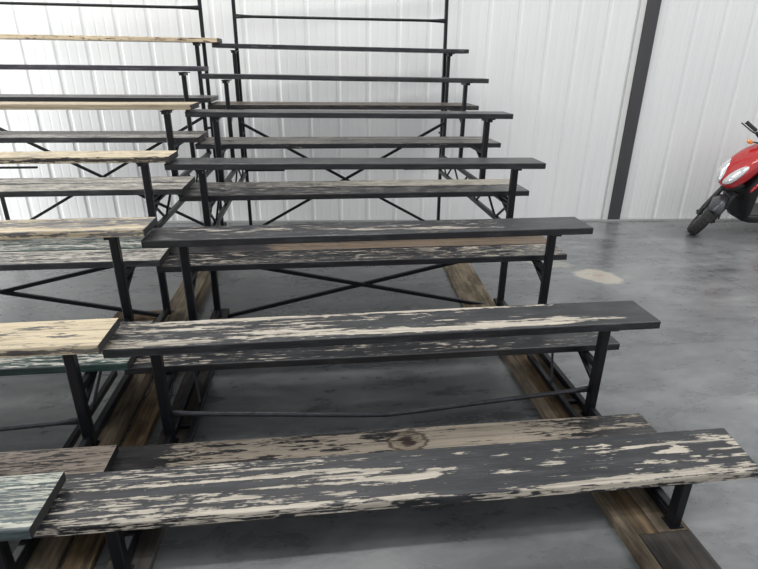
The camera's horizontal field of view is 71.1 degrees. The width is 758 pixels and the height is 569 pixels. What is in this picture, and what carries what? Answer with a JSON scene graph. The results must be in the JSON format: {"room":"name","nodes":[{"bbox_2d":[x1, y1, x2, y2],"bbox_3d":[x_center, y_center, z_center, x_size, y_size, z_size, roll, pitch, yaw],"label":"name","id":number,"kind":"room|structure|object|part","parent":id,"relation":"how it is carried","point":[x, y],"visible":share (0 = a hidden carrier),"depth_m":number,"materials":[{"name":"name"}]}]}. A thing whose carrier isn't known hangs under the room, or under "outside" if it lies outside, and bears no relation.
{"room":"warehouse","nodes":[
{"label":"warehouse","id":0,"kind":"room"},
{"bbox_2d":[0,0,757,220],"bbox_3d":[-2.934,-3.025,5.011,23.316,5.000,0.120,-1,23,-3],"label":"wall","id":1,"kind":"structure","parent":0,"point":[560,67],"depth_m":5.57,"materials":[{"name":"white metal"}]},
{"bbox_2d":[166,219,738,222],"bbox_3d":[-3.004,-0.693,5.888,22.500,0.018,0.020,-1,23,-3],"label":"baseboard","id":2,"kind":"structure","parent":1,"relation":"attached to","point":[254,221],"depth_m":6.04,"materials":[{"name":"white metal"}]},
{"bbox_2d":[602,0,646,218],"bbox_3d":[2.684,-3.062,5.278,0.056,5.000,0.025,-2,23,-7],"label":"trim","id":3,"kind":"structure","parent":1,"relation":"attached to","point":[642,10],"depth_m":5.74,"materials":[{"name":"white metal"}]},
{"bbox_2d":[607,0,661,218],"bbox_3d":[2.784,-3.061,5.278,0.140,5.000,0.035,-1,23,-3],"label":"trim","id":4,"kind":"structure","parent":1,"relation":"attached to","point":[652,11],"depth_m":5.73,"materials":[{"name":"black metal"}]},
{"bbox_2d":[0,220,757,568],"bbox_3d":[-2.584,1.577,0.625,24.000,0.120,14.000,-2,23,-7],"label":"floor","id":5,"kind":"structure","parent":0,"point":[698,370],"depth_m":2.94,"materials":[{"name":"grey concrete"}]},
{"bbox_2d":[24,373,153,568],"bbox_3d":[-1.232,0.832,2.180,0.110,0.094,2.700,-2,23,-7],"label":"plank","id":6,"kind":"object","parent":5,"relation":"on","point":[49,553],"visible":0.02,"depth_m":2.45,"materials":[{"name":"brown wood"}]},
{"bbox_2d":[61,372,177,568],"bbox_3d":[-1.103,0.854,2.206,0.100,0.036,2.700,-2,23,-7],"label":"plank","id":7,"kind":"object","parent":5,"relation":"on","point":[85,551],"visible":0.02,"depth_m":2.44,"materials":[{"name":"brown wood"}]},
{"bbox_2d":[113,310,161,321],"bbox_3d":[-1.651,0.230,3.670,0.338,0.050,0.120,-2,23,-7],"label":"plank","id":8,"kind":"object","parent":5,"relation":"on","point":[137,317],"visible":0.21,"depth_m":3.62,"materials":[{"name":"brown wood"}]},
{"bbox_2d":[106,371,207,568],"bbox_3d":[-0.910,0.895,2.111,0.150,0.038,2.450,-2,23,-7],"label":"plank","id":9,"kind":"object","parent":5,"relation":"on","point":[146,551],"visible":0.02,"depth_m":1.99,"materials":[{"name":"brown weathered timber"}]},
{"bbox_2d":[164,271,210,321],"bbox_3d":[-1.435,0.036,4.086,0.175,0.094,1.350,-2,23,-7],"label":"plank","id":10,"kind":"object","parent":5,"relation":"on","point":[178,305],"visible":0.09,"depth_m":3.85,"materials":[{"name":"brown wood"}]},
{"bbox_2d":[210,308,229,319],"bbox_3d":[-1.115,0.231,3.701,0.110,0.038,0.220,-2,23,-7],"label":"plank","id":11,"kind":"object","parent":5,"relation":"on","point":[226,311],"visible":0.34,"depth_m":3.72,"materials":[{"name":"wood"}]},
{"bbox_2d":[33,0,757,568],"bbox_3d":[-0.088,-0.990,3.322,2.423,2.632,4.318,-2,23,-7],"label":"bleachers","id":12,"kind":"object","parent":5,"relation":"on","point":[168,484],"visible":0.99,"depth_m":2.42,"materials":[{"name":"black paint"}]},
{"bbox_3d":[-0.876,0.853,1.766,0.056,0.305,0.056,-2,23,-7],"label":"leg","id":13,"kind":"part","parent":12,"relation":"part of","materials":[{"name":"black paint"}]},
{"bbox_3d":[-0.956,0.484,2.343,0.056,0.542,0.056,-2,23,-7],"label":"leg","id":14,"kind":"part","parent":12,"relation":"part of","materials":[{"name":"black paint"}]},
{"bbox_3d":[-0.956,0.467,2.708,0.116,0.283,2.041,-2,23,-7],"label":"rail","id":15,"kind":"part","parent":12,"relation":"part of","materials":[{"name":"black paint"}]},
{"bbox_3d":[-1.117,-0.397,3.486,0.030,1.216,4.167,-2,23,-7],"label":"frame","id":16,"kind":"part","parent":12,"relation":"part of","materials":[{"name":"black paint"}]},
{"bbox_3d":[-1.034,0.114,2.921,0.056,0.779,0.056,-2,23,-7],"label":"leg","id":17,"kind":"part","parent":12,"relation":"part of","materials":[{"name":"black paint"}]},
{"bbox_3d":[-1.114,-0.256,3.499,0.056,1.015,0.056,-2,23,-7],"label":"leg","id":18,"kind":"part","parent":12,"relation":"part of","materials":[{"name":"black paint"}]},
{"bbox_3d":[-1.188,-0.970,3.933,0.042,0.505,0.042,-2,23,-7],"label":"leg","id":19,"kind":"part","parent":12,"relation":"part of","materials":[{"name":"black paint"}]},
{"bbox_3d":[-1.267,-1.340,4.511,0.034,0.742,0.034,-2,23,-7],"label":"leg","id":20,"kind":"part","parent":12,"relation":"part of","materials":[{"name":"black paint"}]},
{"bbox_3d":[-1.346,-1.709,5.089,0.034,0.979,0.034,-2,23,-7],"label":"leg","id":21,"kind":"part","parent":12,"relation":"part of","materials":[{"name":"black paint"}]},
{"bbox_3d":[-1.340,-1.780,5.116,0.044,2.582,0.104,0,23,-2],"label":"guard post","id":22,"kind":"part","parent":12,"relation":"part of","materials":[{"name":"black metal"}]},
{"bbox_3d":[-1.162,-1.165,5.400,0.400,0.020,0.030,-2,23,-7],"label":"brace arm","id":23,"kind":"part","parent":12,"relation":"part of","materials":[{"name":"black paint"}]},
{"bbox_3d":[-0.344,-2.490,4.964,1.975,0.040,0.025,-2,23,-7],"label":"guard rail","id":24,"kind":"part","parent":12,"relation":"part of","materials":[{"name":"black metal"}]},
{"bbox_3d":[-0.319,-1.685,4.970,2.388,0.038,0.210,-2,23,-7],"label":"footboard","id":25,"kind":"part","parent":12,"relation":"part of","materials":[{"name":"brown wood"}]},
{"bbox_3d":[-0.292,-1.600,4.768,2.388,0.038,0.210,-2,23,-7],"label":"footboard","id":26,"kind":"part","parent":12,"relation":"part of","materials":[{"name":"grey wood"}]},
{"bbox_3d":[-0.241,-1.206,4.438,2.388,0.038,0.209,-2,23,-7],"label":"footboard","id":27,"kind":"part","parent":12,"relation":"part of","materials":[{"name":"grey wood"}]},
{"bbox_3d":[-0.215,-1.121,4.235,2.388,0.037,0.209,-2,23,-7],"label":"footboard","id":28,"kind":"part","parent":12,"relation":"part of","materials":[{"name":"grey wood"}]},
{"bbox_3d":[-0.163,-0.727,3.905,2.388,0.038,0.209,-2,23,-7],"label":"footboard","id":29,"kind":"part","parent":12,"relation":"part of","materials":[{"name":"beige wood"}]},
{"bbox_3d":[-0.137,-0.642,3.703,2.388,0.037,0.209,-2,23,-7],"label":"footboard","id":30,"kind":"part","parent":12,"relation":"part of","materials":[{"name":"grey wood"}]},
{"bbox_3d":[-0.086,-0.247,3.373,2.388,0.038,0.209,-2,23,-7],"label":"footboard","id":31,"kind":"part","parent":12,"relation":"part of","materials":[{"name":"brown wood"}]},
{"bbox_3d":[-0.059,-0.163,3.171,2.388,0.038,0.209,-2,23,-7],"label":"footboard","id":32,"kind":"part","parent":12,"relation":"part of","materials":[{"name":"black wood"}]},
{"bbox_3d":[0.018,0.316,2.638,2.388,0.038,0.210,-2,23,-7],"label":"footboard","id":33,"kind":"part","parent":12,"relation":"part of","materials":[{"name":"black wood"}]},
{"bbox_3d":[0.050,0.581,2.520,2.033,0.118,0.032,-2,23,-7],"label":"tie rod","id":34,"kind":"part","parent":12,"relation":"part of","materials":[{"name":"black metal"}]},
{"bbox_3d":[0.070,0.710,2.308,2.388,0.039,0.210,-2,23,-7],"label":"footboard","id":35,"kind":"part","parent":12,"relation":"part of","materials":[{"name":"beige wood"}]},
{"bbox_3d":[0.096,0.795,2.106,2.388,0.038,0.210,-2,23,-7],"label":"footboard","id":36,"kind":"part","parent":12,"relation":"part of","materials":[{"name":"black wood"}]},
{"bbox_3d":[0.457,-1.221,5.586,0.400,0.020,0.030,-2,23,-7],"label":"brace arm","id":37,"kind":"part","parent":12,"relation":"part of","materials":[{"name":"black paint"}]},
{"bbox_3d":[0.652,-1.847,5.343,0.077,2.582,0.105,-2,23,-7],"label":"guard post","id":38,"kind":"part","parent":12,"relation":"part of","materials":[{"name":"black metal"}]},
{"bbox_3d":[0.669,-1.779,5.321,0.034,0.979,0.034,-2,23,-7],"label":"leg","id":39,"kind":"part","parent":12,"relation":"part of","materials":[{"name":"black paint"}]},
{"bbox_3d":[0.749,-1.409,4.743,0.034,0.742,0.034,-2,23,-7],"label":"leg","id":40,"kind":"part","parent":12,"relation":"part of","materials":[{"name":"black paint"}]},
{"bbox_3d":[0.828,-1.040,4.165,0.042,0.505,0.042,-2,23,-7],"label":"leg","id":41,"kind":"part","parent":12,"relation":"part of","materials":[{"name":"black paint"}]},
{"bbox_3d":[0.902,-0.325,3.730,0.056,1.015,0.056,-2,23,-7],"label":"leg","id":42,"kind":"part","parent":12,"relation":"part of","materials":[{"name":"black paint"}]},
{"bbox_3d":[0.981,0.044,3.152,0.056,0.779,0.056,-2,23,-7],"label":"leg","id":43,"kind":"part","parent":12,"relation":"part of","materials":[{"name":"black paint"}]},
{"bbox_3d":[0.899,-0.467,3.717,0.030,1.216,4.167,-2,23,-7],"label":"frame","id":44,"kind":"part","parent":12,"relation":"part of","materials":[{"name":"black paint"}]},
{"bbox_3d":[0.977,0.400,2.929,0.116,0.283,2.041,-2,23,-7],"label":"rail","id":45,"kind":"part","parent":12,"relation":"part of","materials":[{"name":"black paint"}]},
{"bbox_3d":[1.060,0.414,2.575,0.056,0.542,0.056,-2,23,-7],"label":"leg","id":46,"kind":"part","parent":12,"relation":"part of","materials":[{"name":"black paint"}]},
{"bbox_3d":[1.139,0.784,1.997,0.056,0.305,0.056,-2,23,-7],"label":"leg","id":47,"kind":"part","parent":12,"relation":"part of","materials":[{"name":"black paint"}]},
{"bbox_2d":[445,263,496,307],"bbox_3d":[0.703,-0.143,4.658,0.230,0.037,1.870,-1,23,-3],"label":"plank","id":48,"kind":"object","parent":5,"relation":"on","point":[466,282],"visible":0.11,"depth_m":4.25,"materials":[{"name":"brown wood"}]},
{"bbox_2d":[502,355,661,568],"bbox_3d":[0.924,0.862,2.252,0.055,0.036,3.300,-2,23,-7],"label":"plank","id":49,"kind":"object","parent":5,"relation":"on","point":[644,558],"visible":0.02,"depth_m":2.12,"materials":[{"name":"brown wood"}]},
{"bbox_2d":[514,354,656,535],"bbox_3d":[0.910,0.595,2.895,0.078,0.034,1.915,-2,23,-7],"label":"plank","id":50,"kind":"object","parent":5,"relation":"on","point":[636,517],"visible":0.23,"depth_m":2.20,"materials":[{"name":"brown wood"}]},
{"bbox_2d":[526,354,689,532],"bbox_3d":[1.014,0.590,2.906,0.128,0.038,1.915,-2,23,-7],"label":"plank","id":51,"kind":"object","parent":5,"relation":"on","point":[640,496],"visible":0.22,"depth_m":2.15,"materials":[{"name":"brown wood"}]},
{"bbox_2d":[640,530,721,568],"bbox_3d":[1.170,1.223,1.389,0.208,0.038,1.383,-2,23,-7],"label":"plank","id":52,"kind":"object","parent":5,"relation":"on","point":[677,549],"visible":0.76,"depth_m":1.94,"materials":[{"name":"brown timber"}]},
{"bbox_2d":[687,121,757,234],"bbox_3d":[4.279,-1.099,5.602,1.973,1.181,0.640,-4,23,-12],"label":"scooter","id":53,"kind":"object","parent":5,"relation":"on","point":[737,177],"visible":1,"depth_m":5.45,"materials":[{"name":"plastic"}]},
{"bbox_3d":[3.846,-1.044,5.337,0.140,0.291,0.084,-4,23,-12],"label":"trim","id":54,"kind":"part","parent":53,"relation":"part of","materials":[{"name":"red plastic"}]},
{"bbox_3d":[-3.400,0.423,3.093,0.160,0.094,5.200,-2,23,-7],"label":"plank","id":55,"kind":"object","parent":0,"visible":0},
{"bbox_2d":[0,0,223,568],"bbox_3d":[-2.402,-0.936,2.972,2.417,2.632,4.347,-2,23,-7],"label":"bleachers","id":56,"kind":"object","parent":55,"relation":"on","point":[31,481],"visible":0.93,"depth_m":2.87,"materials":[{"name":"black paint"}]},
{"bbox_3d":[-3.668,-1.731,4.778,0.032,2.582,0.101,-2,23,-7],"label":"guard post","id":57,"kind":"part","parent":56,"relation":"part of","materials":[{"name":"black metal"}]},
{"bbox_3d":[-1.187,0.832,1.659,0.056,0.305,0.056,-2,23,-7],"label":"leg","id":58,"kind":"part","parent":56,"relation":"part of","materials":[{"name":"black paint"}]},
{"bbox_3d":[-3.478,-1.117,5.063,0.400,0.020,0.030,-2,23,-7],"label":"brace arm","id":59,"kind":"part","parent":56,"relation":"part of","materials":[{"name":"black paint"}]},
{"bbox_3d":[-2.272,0.642,2.188,2.022,0.090,0.032,-2,23,-7],"label":"tie rod","id":60,"kind":"part","parent":56,"relation":"part of","materials":[{"name":"black metal"}]},
{"bbox_3d":[-2.250,0.758,1.971,2.375,0.038,0.210,-2,23,-7],"label":"footboard","id":61,"kind":"part","parent":56,"relation":"part of","materials":[{"name":"brown wood"}]},
{"bbox_3d":[-2.302,0.364,2.301,2.375,0.037,0.210,-2,23,-7],"label":"footboard","id":62,"kind":"part","parent":56,"relation":"part of","materials":[{"name":"green paint"}]},
{"bbox_3d":[-1.266,0.463,2.236,0.056,0.542,0.056,-2,23,-7],"label":"leg","id":63,"kind":"part","parent":56,"relation":"part of","materials":[{"name":"black paint"}]},
{"bbox_3d":[-2.379,-0.114,2.833,2.375,0.037,0.209,-2,23,-7],"label":"footboard","id":64,"kind":"part","parent":56,"relation":"part of","materials":[{"name":"grey wood"}]},
{"bbox_3d":[-2.406,-0.200,3.036,2.375,0.038,0.209,-2,23,-7],"label":"footboard","id":65,"kind":"part","parent":56,"relation":"part of","materials":[{"name":"green paint"}]},
{"bbox_3d":[-1.350,0.449,2.591,0.116,0.283,2.041,-2,23,-7],"label":"rail","id":66,"kind":"part","parent":56,"relation":"part of","materials":[{"name":"black paint"}]},
{"bbox_3d":[-2.457,-0.594,3.366,2.375,0.037,0.210,-2,23,-7],"label":"footboard","id":67,"kind":"part","parent":56,"relation":"part of","materials":[{"name":"grey wood"}]},
{"bbox_3d":[-2.483,-0.678,3.568,2.375,0.038,0.209,-2,23,-7],"label":"footboard","id":68,"kind":"part","parent":56,"relation":"part of","materials":[{"name":"grey wood"}]},
{"bbox_3d":[-2.633,-2.442,4.630,2.070,0.040,0.025,-2,23,-7],"label":"guard rail","id":69,"kind":"part","parent":56,"relation":"part of","materials":[{"name":"black metal"}]},
{"bbox_3d":[-2.535,-1.073,3.898,2.375,0.038,0.210,-2,23,-7],"label":"footboard","id":70,"kind":"part","parent":56,"relation":"part of","materials":[{"name":"grey wood"}]},
{"bbox_3d":[-2.561,-1.157,4.101,2.375,0.038,0.209,-2,23,-7],"label":"footboard","id":71,"kind":"part","parent":56,"relation":"part of","materials":[{"name":"grey wood"}]},
{"bbox_3d":[-1.428,-0.418,3.379,0.030,1.216,4.167,-2,23,-7],"label":"frame","id":72,"kind":"part","parent":56,"relation":"part of","materials":[{"name":"black paint"}]},
{"bbox_3d":[-2.612,-1.552,4.431,2.375,0.038,0.210,-2,23,-7],"label":"footboard","id":73,"kind":"part","parent":56,"relation":"part of","materials":[{"name":"grey wood"}]},
{"bbox_3d":[-2.638,-1.637,4.633,2.375,0.038,0.210,-2,23,-7],"label":"footboard","id":74,"kind":"part","parent":56,"relation":"part of","materials":[{"name":"grey wood"}]},
{"bbox_3d":[-1.345,0.093,2.814,0.056,0.779,0.056,-2,23,-7],"label":"leg","id":75,"kind":"part","parent":56,"relation":"part of","materials":[{"name":"black paint"}]},
{"bbox_3d":[-2.328,0.280,2.504,2.375,0.038,0.209,-2,23,-7],"label":"footboard","id":76,"kind":"part","parent":56,"relation":"part of","materials":[{"name":"grey wood"}]},
{"bbox_3d":[-1.424,-0.277,3.392,0.056,1.015,0.056,-2,23,-7],"label":"leg","id":77,"kind":"part","parent":56,"relation":"part of","materials":[{"name":"black paint"}]},
{"bbox_3d":[-1.499,-0.991,3.827,0.042,0.505,0.042,-2,23,-7],"label":"leg","id":78,"kind":"part","parent":56,"relation":"part of","materials":[{"name":"black paint"}]},
{"bbox_3d":[-1.578,-1.361,4.404,0.034,0.742,0.034,-2,23,-7],"label":"leg","id":79,"kind":"part","parent":56,"relation":"part of","materials":[{"name":"black paint"}]},
{"bbox_3d":[-1.657,-1.731,4.982,0.034,0.979,0.034,-2,23,-7],"label":"leg","id":80,"kind":"part","parent":56,"relation":"part of","materials":[{"name":"black paint"}]},
{"bbox_3d":[-1.631,-1.801,5.011,0.043,2.582,0.117,8,24,17],"label":"guard post","id":81,"kind":"part","parent":56,"relation":"part of","materials":[{"name":"black metal"}]}
]}

